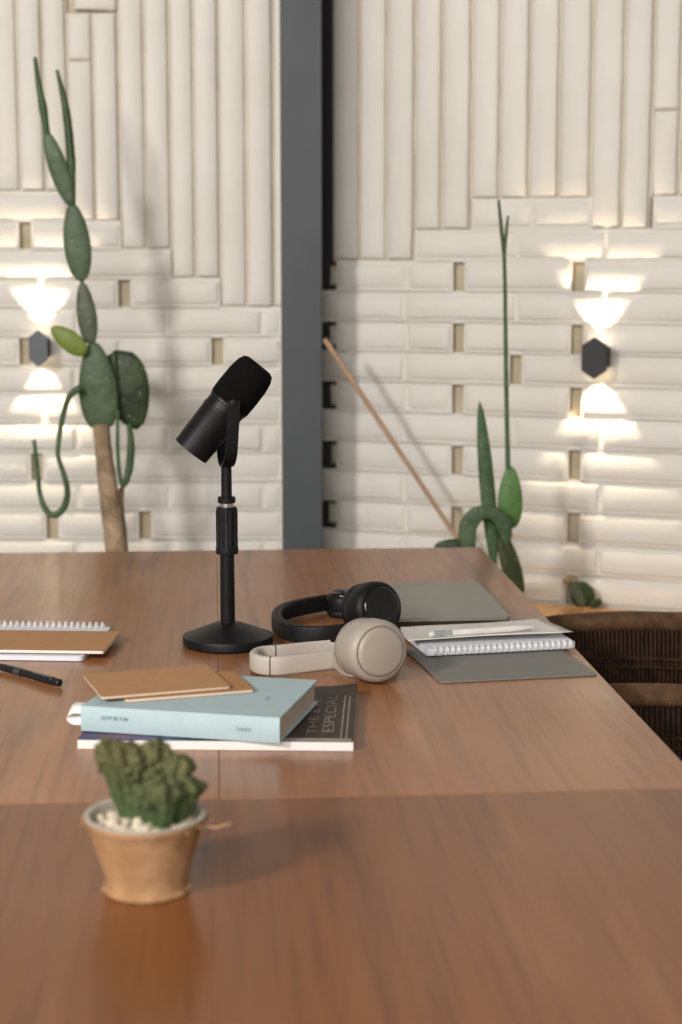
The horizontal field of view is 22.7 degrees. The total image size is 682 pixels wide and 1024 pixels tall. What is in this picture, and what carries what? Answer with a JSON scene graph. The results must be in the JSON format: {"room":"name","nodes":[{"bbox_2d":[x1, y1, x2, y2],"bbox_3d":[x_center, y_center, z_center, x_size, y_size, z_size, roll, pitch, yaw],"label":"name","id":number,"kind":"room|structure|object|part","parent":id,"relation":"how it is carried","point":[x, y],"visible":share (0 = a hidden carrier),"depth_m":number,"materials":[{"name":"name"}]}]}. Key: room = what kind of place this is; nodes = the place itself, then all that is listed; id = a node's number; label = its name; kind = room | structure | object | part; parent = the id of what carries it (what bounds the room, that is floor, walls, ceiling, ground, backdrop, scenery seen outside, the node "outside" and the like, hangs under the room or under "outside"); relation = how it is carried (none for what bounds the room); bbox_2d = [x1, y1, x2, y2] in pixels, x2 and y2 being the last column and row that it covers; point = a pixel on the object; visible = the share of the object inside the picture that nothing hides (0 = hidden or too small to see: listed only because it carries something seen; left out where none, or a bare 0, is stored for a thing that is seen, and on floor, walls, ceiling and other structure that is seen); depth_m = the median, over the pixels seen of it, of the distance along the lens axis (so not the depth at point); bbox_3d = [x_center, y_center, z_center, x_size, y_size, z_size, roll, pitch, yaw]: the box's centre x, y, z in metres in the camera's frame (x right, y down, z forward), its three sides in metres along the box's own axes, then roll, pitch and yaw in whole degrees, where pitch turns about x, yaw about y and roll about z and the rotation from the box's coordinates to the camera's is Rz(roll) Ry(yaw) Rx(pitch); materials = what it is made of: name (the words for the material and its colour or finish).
{"room":"studio","nodes":[
{"label":"studio","id":0,"kind":"room"},
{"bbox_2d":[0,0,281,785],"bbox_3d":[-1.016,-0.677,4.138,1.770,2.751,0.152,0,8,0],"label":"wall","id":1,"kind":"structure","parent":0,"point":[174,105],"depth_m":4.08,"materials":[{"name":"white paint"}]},
{"bbox_2d":[29,330,49,366],"bbox_3d":[-0.721,-0.394,4.077,0.044,0.088,0.061,0,8,0],"label":"wall lamp","id":2,"kind":"object","parent":1,"relation":"attached to","point":[39,343],"visible":1,"depth_m":4.05,"materials":[{"name":"metal"}]},
{"bbox_2d":[280,0,335,549],"bbox_3d":[-0.077,-0.670,4.087,0.129,2.750,0.221,0,8,0],"label":"steel column","id":3,"kind":"structure","parent":0,"point":[306,26],"depth_m":4.01,"materials":[{"name":"grey metal"}]},
{"bbox_2d":[322,0,681,611],"bbox_3d":[0.800,-0.646,3.922,1.850,2.751,0.152,3,9,21],"label":"wall","id":4,"kind":"structure","parent":0,"point":[566,114],"depth_m":4.02,"materials":[{"name":"white paint"}]},
{"bbox_2d":[581,337,610,378],"bbox_3d":[0.592,-0.358,3.934,0.059,0.096,0.061,3,9,21],"label":"wall lamp","id":5,"kind":"object","parent":4,"relation":"attached to","point":[595,361],"visible":1,"depth_m":3.91,"materials":[{"name":"black plastic"}]},
{"bbox_3d":[-0.140,1.039,2.066,6.000,0.050,7.500,-1,8,-4],"label":"floor","id":6,"kind":"structure","parent":0,"visible":0},
{"bbox_2d":[32,57,149,551],"bbox_3d":[-0.493,-0.121,3.802,0.302,1.746,0.302,5,10,33],"label":"cactus","id":7,"kind":"object","parent":6,"relation":"on","point":[112,387],"visible":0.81,"depth_m":3.77,"materials":[{"name":"plant"}]},
{"bbox_2d":[0,789,681,1023],"bbox_3d":[-0.074,0.771,1.126,1.033,0.750,1.411,-1,8,-4],"label":"dining table","id":8,"kind":"object","parent":6,"relation":"on","point":[535,907],"visible":1,"depth_m":1.45,"materials":[{"name":"brown wood"}]},
{"bbox_2d":[80,735,230,904],"bbox_3d":[-0.172,0.267,1.506,0.113,0.137,0.113,-5,9,-29],"label":"potted cactus","id":9,"kind":"object","parent":8,"relation":"on","point":[145,837],"visible":1,"depth_m":1.48,"materials":[{"name":"brown ceramic"}]},
{"bbox_3d":[-0.199,0.237,1.507,0.043,0.078,0.033,0,8,0],"label":"cactus stem","id":10,"kind":"part","parent":9,"relation":"part of","materials":[{"name":"green plant"}]},
{"bbox_3d":[-0.184,0.239,1.508,0.035,0.074,0.031,0,8,0],"label":"cactus stem","id":11,"kind":"part","parent":9,"relation":"part of","materials":[{"name":"green plant"}]},
{"bbox_3d":[-0.169,0.259,1.494,0.024,0.039,0.021,0,8,0],"label":"cactus stem","id":12,"kind":"part","parent":9,"relation":"part of","materials":[{"name":"green plant"}]},
{"bbox_3d":[-0.166,0.237,1.512,0.034,0.078,0.030,0,8,0],"label":"cactus stem","id":13,"kind":"part","parent":9,"relation":"part of","materials":[{"name":"green plant"}]},
{"bbox_3d":[-0.157,0.256,1.484,0.045,0.049,0.040,0,8,0],"label":"cactus stem","id":14,"kind":"part","parent":9,"relation":"part of","materials":[{"name":"green plant"}]},
{"bbox_3d":[-0.147,0.244,1.509,0.039,0.065,0.029,0,8,0],"label":"cactus stem","id":15,"kind":"part","parent":9,"relation":"part of","materials":[{"name":"green plant"}]},
{"bbox_3d":[-0.138,0.254,1.498,0.038,0.047,0.027,3,9,21],"label":"cactus stem","id":16,"kind":"part","parent":9,"relation":"part of","materials":[{"name":"green plant"}]},
{"bbox_2d":[0,547,681,804],"bbox_3d":[-0.184,0.558,2.594,1.033,0.750,1.564,-1,8,-4],"label":"dining table","id":17,"kind":"object","parent":6,"relation":"on","point":[416,734],"visible":0.59,"depth_m":2.16,"materials":[{"name":"brown wood"}]},
{"bbox_2d":[0,663,62,686],"bbox_3d":[-0.425,0.217,2.287,0.152,0.012,0.012,8,11,43],"label":"ballpoint pen","id":18,"kind":"object","parent":17,"relation":"on","point":[17,671],"visible":1,"depth_m":2.27,"materials":[{"name":"black plastic"}]},
{"bbox_2d":[0,620,110,660],"bbox_3d":[-0.485,0.186,2.490,0.264,0.015,0.205,1,8,4],"label":"spiral notebook","id":19,"kind":"object","parent":17,"relation":"on","point":[3,656],"visible":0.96,"depth_m":2.56,"materials":[{"name":"white paper"}]},
{"bbox_2d":[0,630,119,653],"bbox_3d":[-0.467,0.187,2.458,0.275,0.005,0.128,0,8,3],"label":"notebook","id":20,"kind":"object","parent":19,"relation":"on","point":[11,641],"visible":1,"depth_m":2.44,"materials":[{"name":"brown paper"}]},
{"bbox_2d":[77,683,357,750],"bbox_3d":[-0.140,0.246,2.072,0.317,0.016,0.257,0,8,2],"label":"magazine","id":21,"kind":"object","parent":17,"relation":"on","point":[330,725],"visible":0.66,"depth_m":1.97,"materials":[{"name":"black paper"}]},
{"bbox_2d":[67,676,317,742],"bbox_3d":[-0.177,0.231,2.043,0.262,0.030,0.185,2,8,13],"label":"book","id":22,"kind":"object","parent":21,"relation":"on","point":[276,706],"visible":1,"depth_m":1.97,"materials":[{"name":"blue paper"}]},
{"bbox_2d":[122,670,253,702],"bbox_3d":[-0.193,0.211,2.060,0.156,0.004,0.101,-3,9,-18],"label":"notebook","id":23,"kind":"object","parent":22,"relation":"on","point":[238,685],"visible":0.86,"depth_m":2.02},
{"bbox_2d":[83,665,229,699],"bbox_3d":[-0.225,0.206,2.065,0.157,0.004,0.117,-3,9,-19],"label":"notebook","id":24,"kind":"object","parent":23,"relation":"on","point":[195,678],"visible":1,"depth_m":2.06,"materials":[{"name":"brown cardboard"}]},
{"bbox_2d":[176,356,272,653],"bbox_3d":[-0.168,-0.015,2.459,0.139,0.422,0.132,0,8,0],"label":"desk microphone","id":25,"kind":"object","parent":17,"relation":"on","point":[214,426],"visible":1,"depth_m":2.43,"materials":[{"name":"black metal"}]},
{"bbox_3d":[-0.151,-0.153,2.404,0.012,0.012,0.004,-2,9,-14],"label":"pivot knob","id":26,"kind":"part","parent":25,"relation":"part of","materials":[{"name":"black metal"}]},
{"bbox_2d":[249,618,406,681],"bbox_3d":[-0.020,0.177,2.304,0.208,0.086,0.176,-1,8,-4],"label":"headphones","id":27,"kind":"object","parent":17,"relation":"on","point":[366,649],"visible":1,"depth_m":2.25,"materials":[{"name":"grey plastic"}]},
{"bbox_3d":[0.003,0.192,2.382,0.040,0.021,0.006,3,9,22],"label":"slider arm","id":28,"kind":"part","parent":27,"relation":"part of","materials":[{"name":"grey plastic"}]},
{"bbox_3d":[0.008,0.207,2.285,0.010,0.025,0.090,-4,9,-27],"label":"slider arm","id":29,"kind":"part","parent":27,"relation":"part of","materials":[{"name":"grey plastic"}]},
{"bbox_2d":[334,618,406,681],"bbox_3d":[0.039,0.182,2.262,0.096,0.085,0.084,-1,8,-4],"label":"ear cup","id":30,"kind":"object","parent":27,"relation":"on","point":[366,649],"depth_m":2.24,"materials":[{"name":"grey plastic"}]},
{"bbox_2d":[271,581,400,642],"bbox_3d":[-0.024,0.135,2.592,0.178,0.086,0.243,-3,9,-19],"label":"headphones","id":31,"kind":"object","parent":17,"relation":"on","point":[373,599],"visible":0.82,"depth_m":2.51,"materials":[{"name":"black plastic"}]},
{"bbox_2d":[326,589,347,617],"bbox_3d":[0.006,0.144,2.688,0.060,0.039,0.057,-1,8,-4],"label":"ear cup","id":32,"kind":"object","parent":31,"relation":"on","point":[334,599],"depth_m":2.67,"materials":[{"name":"black plastic"}]},
{"bbox_2d":[341,581,400,624],"bbox_3d":[0.045,0.143,2.528,0.091,0.084,0.084,-1,8,-4],"label":"ear cup","id":33,"kind":"object","parent":31,"relation":"on","point":[373,599],"depth_m":2.50,"materials":[{"name":"black plastic"}]},
{"bbox_2d":[354,582,509,626],"bbox_3d":[0.141,0.149,2.744,0.214,0.015,0.292,-1,8,-5],"label":"laptop","id":34,"kind":"object","parent":17,"relation":"on","point":[440,603],"visible":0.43,"depth_m":2.70,"materials":[{"name":"silver metal"}]},
{"bbox_2d":[407,646,596,682],"bbox_3d":[0.218,0.208,2.382,0.221,0.002,0.215,-2,8,-12],"label":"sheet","id":35,"kind":"object","parent":17,"relation":"on","point":[555,663],"visible":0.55,"depth_m":2.34,"materials":[{"name":"grey paper"}]},
{"bbox_2d":[401,630,574,655],"bbox_3d":[0.214,0.183,2.486,0.222,0.014,0.152,-2,8,-13],"label":"spiral notebook","id":36,"kind":"object","parent":35,"relation":"on","point":[548,641],"visible":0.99,"depth_m":2.43,"materials":[{"name":"white paper"}]},
{"bbox_2d":[400,618,572,640],"bbox_3d":[0.207,0.171,2.484,0.243,0.006,0.098,-1,8,-9],"label":"notebook","id":37,"kind":"object","parent":36,"relation":"on","point":[540,626],"visible":0.8,"depth_m":2.49,"materials":[{"name":"white paper"}]},
{"bbox_2d":[428,625,532,637],"bbox_3d":[0.202,0.171,2.441,0.155,0.010,0.010,-3,9,-12],"label":"pen","id":38,"kind":"object","parent":37,"relation":"on","point":[510,628],"visible":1,"depth_m":2.44,"materials":[{"name":"white plastic"}]},
{"bbox_2d":[434,200,524,593],"bbox_3d":[0.365,0.050,3.703,0.254,1.437,0.205,-4,9,-27],"label":"cactus","id":39,"kind":"object","parent":6,"relation":"on","point":[499,522],"visible":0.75,"depth_m":3.68,"materials":[{"name":"plant"}]},
{"bbox_2d":[533,603,632,615],"bbox_3d":[0.827,0.502,3.862,1.650,0.495,0.240,3,9,21],"label":"bench","id":40,"kind":"object","parent":6,"relation":"on","point":[545,609],"visible":0.02,"depth_m":4.01,"materials":[{"name":"brown wood"}]},
{"bbox_2d":[322,338,458,538],"bbox_3d":[0.173,-0.087,3.980,0.440,0.636,0.013,2,8,10],"label":"wooden rod","id":41,"kind":"object","parent":40,"relation":"on","point":[327,343],"visible":0.71,"depth_m":3.97,"materials":[{"name":"brown wood"}]},
{"bbox_2d":[563,578,601,607],"bbox_3d":[0.568,0.191,3.997,0.096,0.077,0.030,-1,8,-4],"label":"cactus cutting","id":42,"kind":"object","parent":40,"relation":"on","point":[582,593],"visible":1,"depth_m":4.00,"materials":[{"name":"green plant"}]},
{"bbox_2d":[545,611,681,760],"bbox_3d":[0.583,0.549,2.773,0.606,0.718,0.561,1,8,8],"label":"tub chair","id":43,"kind":"object","parent":6,"relation":"on","point":[638,654],"visible":0.2,"depth_m":2.98,"materials":[{"name":"wicker"}]}
]}

